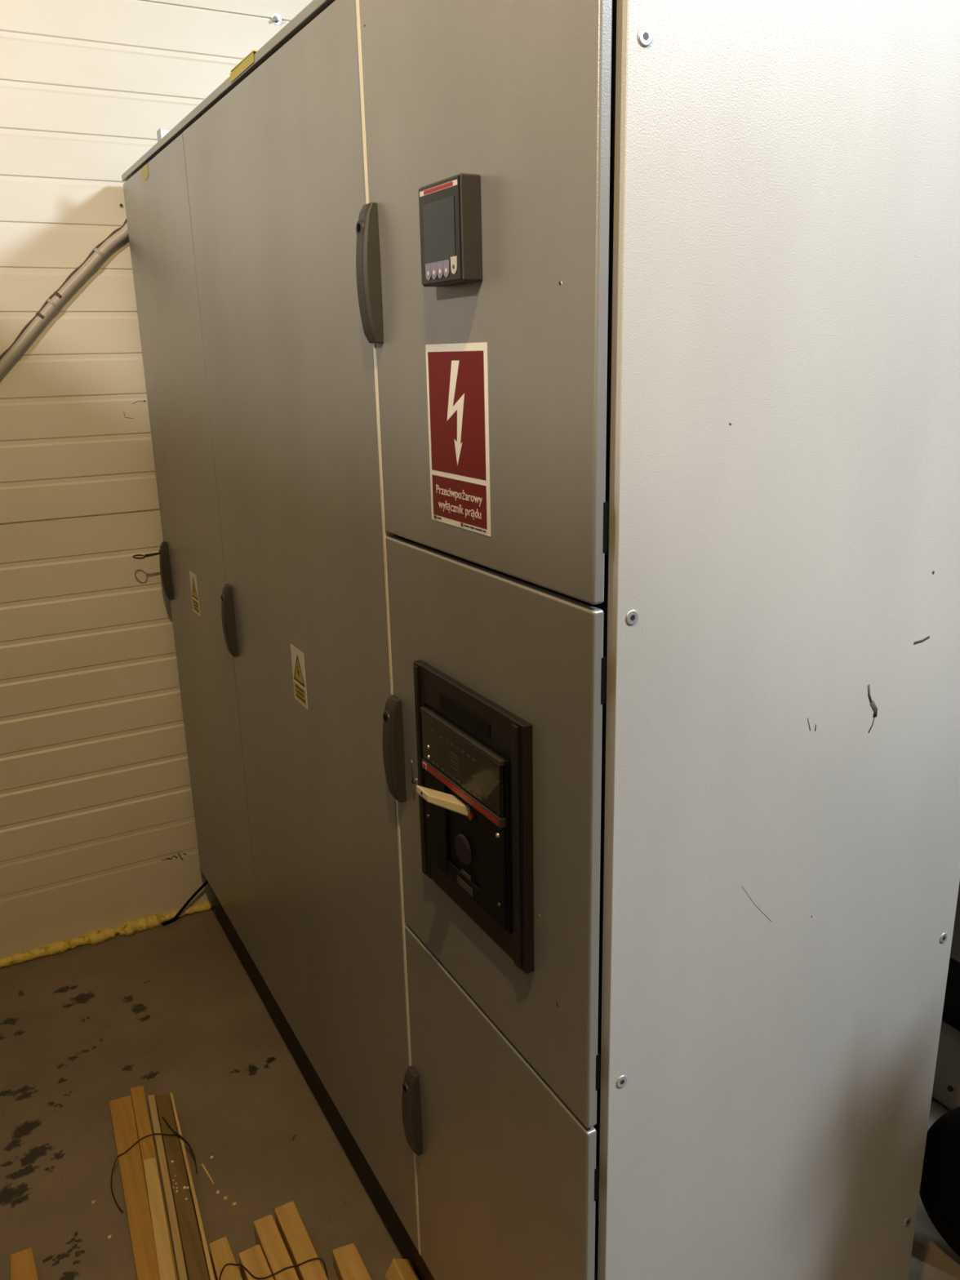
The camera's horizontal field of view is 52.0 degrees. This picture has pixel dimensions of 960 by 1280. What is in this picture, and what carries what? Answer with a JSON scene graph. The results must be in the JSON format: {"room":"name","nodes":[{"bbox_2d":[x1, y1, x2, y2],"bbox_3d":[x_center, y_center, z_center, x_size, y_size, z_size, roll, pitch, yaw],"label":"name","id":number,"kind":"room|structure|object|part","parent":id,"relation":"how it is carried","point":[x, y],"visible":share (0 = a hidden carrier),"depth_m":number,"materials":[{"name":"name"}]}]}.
{"room":"electrical room","nodes":[
{"label":"electrical room","id":0,"kind":"room"},
{"bbox_2d":[0,0,312,959],"bbox_3d":[-2.211,-0.541,2.016,10.100,3.350,0.100,-10,18,-27],"label":"wall","id":1,"kind":"structure","parent":0,"point":[95,789],"depth_m":2.64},
{"bbox_2d":[0,218,128,377],"bbox_3d":[-1.140,-0.726,2.496,0.695,0.744,0.030,-10,18,-27],"label":"cable conduit","id":2,"kind":"object","parent":1,"relation":"attached to","point":[118,235],"visible":0.82,"depth_m":2.49,"materials":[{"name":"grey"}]},
{"bbox_2d":[161,853,186,860],"bbox_3d":[-0.941,0.672,3.027,0.077,0.029,0.001,-10,18,-27],"label":"scribble","id":3,"kind":"object","parent":1,"relation":"attached to","point":[178,853],"visible":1,"depth_m":3.03,"materials":[{"name":"grey"}]},
{"bbox_2d":[271,13,281,25],"bbox_3d":[-0.534,-1.643,2.598,0.029,0.028,0.028,-10,18,-27],"label":"bolt","id":4,"kind":"object","parent":1,"relation":"attached to","point":[276,18],"visible":1,"depth_m":2.60,"materials":[{"name":"grey metal"}]},
{"bbox_2d":[0,906,959,1279],"bbox_3d":[-0.451,1.952,-0.492,10.100,0.100,7.206,-10,18,-27],"label":"floor","id":5,"kind":"structure","parent":0,"point":[173,1007],"depth_m":2.29,"materials":[{"name":"concrete"}]},
{"bbox_2d":[9,1247,38,1279],"bbox_3d":[-0.709,1.280,1.572,0.112,0.040,0.750,-10,18,-27],"label":"stud","id":6,"kind":"object","parent":5,"relation":"on","point":[22,1264],"visible":1,"depth_m":1.85,"materials":[{"name":"orange wood"}]},
{"bbox_2d":[0,901,213,968],"bbox_3d":[-1.364,0.925,2.838,1.189,0.039,0.050,-10,18,-27],"label":"bead","id":7,"kind":"object","parent":5,"relation":"on","point":[129,927],"visible":0.98,"depth_m":2.95},
{"bbox_2d":[109,1095,159,1279],"bbox_3d":[-0.622,1.199,1.860,0.049,0.030,0.994,-9,18,-24],"label":"plank","id":8,"kind":"object","parent":5,"relation":"on","point":[122,1115],"visible":0.94,"depth_m":2.03,"materials":[{"name":"orange wood"}]},
{"bbox_2d":[130,1085,177,1279],"bbox_3d":[-0.599,1.190,1.880,0.029,0.034,1.009,-8,18,-23],"label":"plank","id":9,"kind":"object","parent":5,"relation":"on","point":[138,1095],"visible":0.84,"depth_m":2.19,"materials":[{"name":"orange wood"}]},
{"bbox_2d":[142,1157,176,1279],"bbox_3d":[-0.552,1.202,1.764,0.029,0.006,0.763,-8,18,-23],"label":"batten","id":10,"kind":"object","parent":9,"relation":"on","point":[162,1245],"visible":1,"depth_m":1.94,"materials":[{"name":"brown wood"}]},
{"bbox_2d":[147,1094,187,1279],"bbox_3d":[-0.569,1.193,1.872,0.015,0.032,0.965,-8,18,-23],"label":"batten","id":11,"kind":"object","parent":5,"relation":"on","point":[182,1275],"visible":1,"depth_m":2.02,"materials":[{"name":"brown wood"}]},
{"bbox_2d":[155,1093,209,1279],"bbox_3d":[-0.542,1.190,1.882,0.039,0.031,0.959,-8,18,-23],"label":"board","id":12,"kind":"object","parent":5,"relation":"on","point":[193,1254],"visible":0.99,"depth_m":2.01,"materials":[{"name":"beige wood"}]},
{"bbox_2d":[161,1115,195,1158],"bbox_3d":[-0.669,1.098,2.175,0.142,0.031,0.009,14,23,43],"label":"wire","id":13,"kind":"object","parent":12,"relation":"attached to","point":[168,1125],"visible":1,"depth_m":2.17,"materials":[{"name":"brown"}]},
{"bbox_2d":[162,880,208,925],"bbox_3d":[-0.868,0.784,3.056,0.247,0.163,0.014,-9,18,-24],"label":"power cable","id":14,"kind":"object","parent":5,"relation":"on","point":[206,882],"visible":0.66,"depth_m":3.04,"materials":[{"name":"black rubber"}]},
{"bbox_2d":[169,1093,215,1279],"bbox_3d":[-0.521,1.187,1.885,0.009,0.035,0.942,-9,18,-23],"label":"batten","id":15,"kind":"object","parent":5,"relation":"on","point":[203,1240],"visible":0.92,"depth_m":2.01,"materials":[{"name":"brown wood"}]},
{"bbox_2d":[110,1133,197,1213],"bbox_3d":[-0.707,1.124,2.105,0.170,0.037,0.137,-13,20,-35],"label":"wire","id":16,"kind":"object","parent":15,"relation":"attached to","point":[187,1144],"visible":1,"depth_m":2.12,"materials":[{"name":"brown"}]},
{"bbox_2d":[121,120,282,1036],"bbox_3d":[-0.456,-0.143,2.616,0.643,2.174,0.658,-10,18,-27],"label":"tall cabinet","id":17,"kind":"object","parent":5,"relation":"on","point":[158,215],"depth_m":2.40,"materials":[{"name":"grey metal"}]},
{"bbox_2d":[142,164,148,181],"bbox_3d":[-0.761,-1.062,2.236,0.001,0.030,0.078,-10,18,-27],"label":"tape","id":18,"kind":"object","parent":17,"relation":"attached to","point":[144,169],"visible":1,"depth_m":2.24,"materials":[{"name":"yellow plastic"}]},
{"bbox_2d":[132,552,159,559],"bbox_3d":[-0.914,-0.230,2.675,0.050,0.009,0.068,10,20,34],"label":"key","id":19,"kind":"object","parent":17,"relation":"attached to","point":[144,556],"visible":1,"depth_m":2.67,"materials":[{"name":"grey metal"}]},
{"bbox_3d":[-0.714,-1.135,2.247,0.035,0.052,0.040,-10,18,-27],"label":"steel bracket","id":20,"kind":"part","parent":17,"relation":"part of","materials":[{"name":"white metal"}]},
{"bbox_3d":[-0.865,-0.189,2.704,0.023,0.160,0.031,-10,18,-27],"label":"handle","id":21,"kind":"part","parent":17,"relation":"part of","materials":[{"name":"plastic"}]},
{"bbox_2d":[189,570,200,617],"bbox_3d":[-0.715,-0.117,2.464,0.001,0.106,0.072,-10,18,-27],"label":"warning label","id":22,"kind":"object","parent":17,"relation":"attached to","point":[193,576],"visible":1,"depth_m":2.46,"materials":[{"name":"beige paper"}]},
{"bbox_3d":[-0.714,-0.085,2.473,0.001,0.029,0.062,-10,18,-27],"label":"yellow panel","id":23,"kind":"part","parent":22,"relation":"part of","materials":[{"name":"yellow paper"}]},
{"bbox_2d":[193,600,199,612],"bbox_3d":[-0.714,-0.085,2.472,0.001,0.022,0.050,-10,18,-27],"label":"print","id":24,"kind":"object","parent":22,"relation":"attached to","point":[196,602],"depth_m":2.47,"materials":[{"name":"black"}]},
{"bbox_2d":[201,1163,214,1184],"bbox_3d":[-0.582,1.141,2.103,0.004,0.002,0.066,-13,20,-34],"label":"wood splinter","id":25,"kind":"object","parent":5,"relation":"on","point":[202,1164],"visible":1,"depth_m":2.10,"materials":[{"name":"brown wood"}]},
{"bbox_2d":[208,1236,242,1279],"bbox_3d":[-0.377,1.248,1.655,0.072,0.040,0.584,-10,18,-27],"label":"stud","id":26,"kind":"object","parent":5,"relation":"on","point":[220,1251],"visible":1,"depth_m":1.86,"materials":[{"name":"brown wood"}]},
{"bbox_2d":[238,1244,274,1279],"bbox_3d":[-0.312,1.242,1.657,0.049,0.048,0.527,-10,18,-27],"label":"stud","id":27,"kind":"object","parent":5,"relation":"on","point":[253,1259],"visible":0.96,"depth_m":1.84,"materials":[{"name":"brown wood"}]},
{"bbox_2d":[218,1257,328,1279],"bbox_3d":[-0.386,1.181,1.838,0.196,0.043,0.072,-6,17,-15],"label":"wire","id":28,"kind":"object","parent":27,"relation":"attached to","point":[322,1260],"visible":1,"depth_m":1.83,"materials":[{"name":"brown"}]},
{"bbox_2d":[253,1213,299,1279],"bbox_3d":[-0.288,1.228,1.700,0.041,0.050,0.581,-10,18,-27],"label":"stud","id":29,"kind":"object","parent":5,"relation":"on","point":[267,1233],"visible":0.9,"depth_m":1.87,"materials":[{"name":"brown wood"}]},
{"bbox_2d":[274,1200,328,1279],"bbox_3d":[-0.249,1.220,1.725,0.042,0.050,0.590,-10,18,-27],"label":"stud","id":30,"kind":"object","parent":5,"relation":"on","point":[296,1239],"visible":0.84,"depth_m":1.88,"materials":[{"name":"brown wood"}]},
{"bbox_2d":[182,0,434,1279],"bbox_3d":[-0.079,0.065,1.968,0.643,2.122,0.896,-10,18,-27],"label":"tall cabinet","id":31,"kind":"object","parent":5,"relation":"on","point":[276,161],"visible":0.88,"depth_m":1.68,"materials":[{"name":"grey metal"}]},
{"bbox_3d":[-0.552,-0.041,2.158,0.023,0.160,0.031,-10,18,-27],"label":"handle","id":32,"kind":"part","parent":31,"relation":"part of","materials":[{"name":"plastic"}]},
{"bbox_2d":[230,49,257,82],"bbox_3d":[-0.374,-0.908,1.559,0.007,0.016,0.135,-10,18,-27],"label":"tape","id":33,"kind":"object","parent":31,"relation":"attached to","point":[248,60],"visible":1,"depth_m":1.55,"materials":[{"name":"yellow plastic"}]},
{"bbox_2d":[290,644,307,709],"bbox_3d":[-0.331,0.066,1.795,0.001,0.106,0.072,-10,18,-27],"label":"warning label","id":34,"kind":"object","parent":31,"relation":"attached to","point":[297,656],"visible":1,"depth_m":1.79,"materials":[{"name":"beige"}]},
{"bbox_3d":[-0.330,0.099,1.805,0.001,0.029,0.062,-10,18,-27],"label":"yellow panel","id":35,"kind":"part","parent":34,"relation":"part of","materials":[{"name":"yellow"}]},
{"bbox_2d":[295,684,305,702],"bbox_3d":[-0.330,0.098,1.804,0.001,0.022,0.050,-10,18,-27],"label":"print","id":36,"kind":"object","parent":34,"relation":"attached to","point":[300,688],"depth_m":1.80,"materials":[{"name":"black"}]},
{"bbox_2d":[332,1243,372,1279],"bbox_3d":[-0.157,1.231,1.696,0.071,0.040,0.453,-8,18,-23],"label":"stud","id":37,"kind":"object","parent":5,"relation":"on","point":[348,1263],"visible":1,"depth_m":1.85,"materials":[{"name":"brown wood"}]},
{"bbox_2d":[385,1258,419,1279],"bbox_3d":[-0.073,1.223,1.693,0.050,0.050,0.367,-9,18,-26],"label":"stud","id":38,"kind":"object","parent":5,"relation":"on","point":[398,1268],"visible":1,"depth_m":1.82,"materials":[{"name":"brown wood"}]},
{"bbox_2d":[355,0,959,1279],"bbox_3d":[0.257,0.228,1.384,0.643,2.122,0.496,-10,18,-27],"label":"tall cabinet","id":39,"kind":"object","parent":5,"relation":"on","point":[715,581],"visible":1,"depth_m":1.07,"materials":[{"name":"grey metal"}]},
{"bbox_3d":[-0.141,-0.459,1.236,0.023,0.165,0.031,-10,18,-27],"label":"handle","id":40,"kind":"part","parent":39,"relation":"part of","materials":[{"name":"plastic"}]},
{"bbox_3d":[-0.125,0.158,1.413,0.023,0.157,0.031,-10,18,-27],"label":"handle","id":41,"kind":"part","parent":39,"relation":"part of","materials":[{"name":"plastic"}]},
{"bbox_3d":[-0.111,0.764,1.591,0.023,0.154,0.031,-10,18,-27],"label":"handle","id":42,"kind":"part","parent":39,"relation":"part of","materials":[{"name":"plastic"}]},
{"bbox_2d":[418,173,482,287],"bbox_3d":[-0.033,-0.428,1.037,0.026,0.101,0.096,-10,18,-27],"label":"meter","id":43,"kind":"object","parent":39,"relation":"attached to","point":[450,207],"visible":1,"depth_m":1.01,"materials":[{"name":"grey plastic"}]},
{"bbox_2d":[425,342,490,536],"bbox_3d":[-0.026,-0.230,1.118,0.001,0.205,0.146,-10,18,-27],"label":"safety sign","id":44,"kind":"object","parent":39,"relation":"attached to","point":[457,377],"visible":1,"depth_m":1.11,"materials":[{"name":"red"}]},
{"bbox_2d":[413,659,533,973],"bbox_3d":[-0.038,0.213,1.213,0.072,0.311,0.279,-10,18,-27],"label":"circuit breaker","id":45,"kind":"object","parent":39,"relation":"attached to","point":[474,789],"visible":1,"depth_m":1.18,"materials":[{"name":"plastic"}]},
{"bbox_3d":[-0.081,0.179,1.329,0.004,0.304,0.010,-10,18,-27],"label":"rail","id":46,"kind":"part","parent":45,"relation":"part of","materials":[{"name":"plastic"}]},
{"bbox_3d":[-0.044,0.198,1.206,0.060,0.046,0.038,-10,18,-27],"label":"lever","id":47,"kind":"part","parent":45,"relation":"part of","materials":[{"name":"beige plastic"}]},
{"bbox_2d":[426,728,482,800],"bbox_3d":[-0.033,0.150,1.213,0.001,0.047,0.148,-10,18,-27],"label":"print","id":48,"kind":"object","parent":45,"relation":"on","point":[451,759],"depth_m":1.21,"materials":[{"name":"grey"}]},
{"bbox_3d":[-0.019,0.303,1.241,0.001,0.026,0.040,-10,18,-27],"label":"rating plate","id":49,"kind":"part","parent":45,"relation":"part of","materials":[{"name":"grey plastic"}]},
{"bbox_3d":[-0.020,0.090,1.189,0.002,0.018,0.129,-10,18,-27],"label":"plate","id":50,"kind":"part","parent":45,"relation":"part of","materials":[{"name":"black plastic"}]},
{"bbox_3d":[0.042,0.239,1.117,0.004,0.304,0.012,-10,18,-27],"label":"rail","id":51,"kind":"part","parent":45,"relation":"part of","materials":[{"name":"plastic"}]},
{"bbox_3d":[-0.013,-0.407,1.050,0.014,0.658,0.490,-10,18,-27],"label":"door","id":52,"kind":"part","parent":39,"relation":"part of","materials":[{"name":"grey metal"}]},
{"bbox_3d":[0.001,0.203,1.229,0.014,0.601,0.490,-10,18,-27],"label":"door","id":53,"kind":"part","parent":39,"relation":"part of","materials":[{"name":"grey metal"}]},
{"bbox_3d":[0.015,0.809,1.406,0.014,0.651,0.490,-10,18,-27],"label":"door","id":54,"kind":"part","parent":39,"relation":"part of","materials":[{"name":"grey metal"}]},
{"bbox_3d":[0.273,0.148,1.382,0.587,1.924,0.476,-10,18,-27],"label":"frame","id":55,"kind":"part","parent":39,"relation":"part of","materials":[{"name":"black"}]},
{"bbox_3d":[0.394,0.221,1.178,0.592,1.954,0.016,-10,18,-27],"label":"panel","id":56,"kind":"part","parent":39,"relation":"part of","materials":[{"name":"white metal"}]},
{"bbox_2d":[919,1106,959,1257],"bbox_3d":[0.987,1.003,1.732,0.408,0.408,0.062,11,20,36],"label":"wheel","id":57,"kind":"object","parent":5,"relation":"on","point":[940,1187],"visible":0.86,"depth_m":1.80,"materials":[{"name":"black rubber"}]},
{"bbox_2d":[932,881,959,1110],"bbox_3d":[1.274,0.186,2.544,0.944,1.494,1.520,-10,18,-27],"label":"machine","id":58,"kind":"object","parent":5,"relation":"on","point":[946,1086],"visible":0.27,"depth_m":2.21,"materials":[{"name":"black plastic"}]}
]}

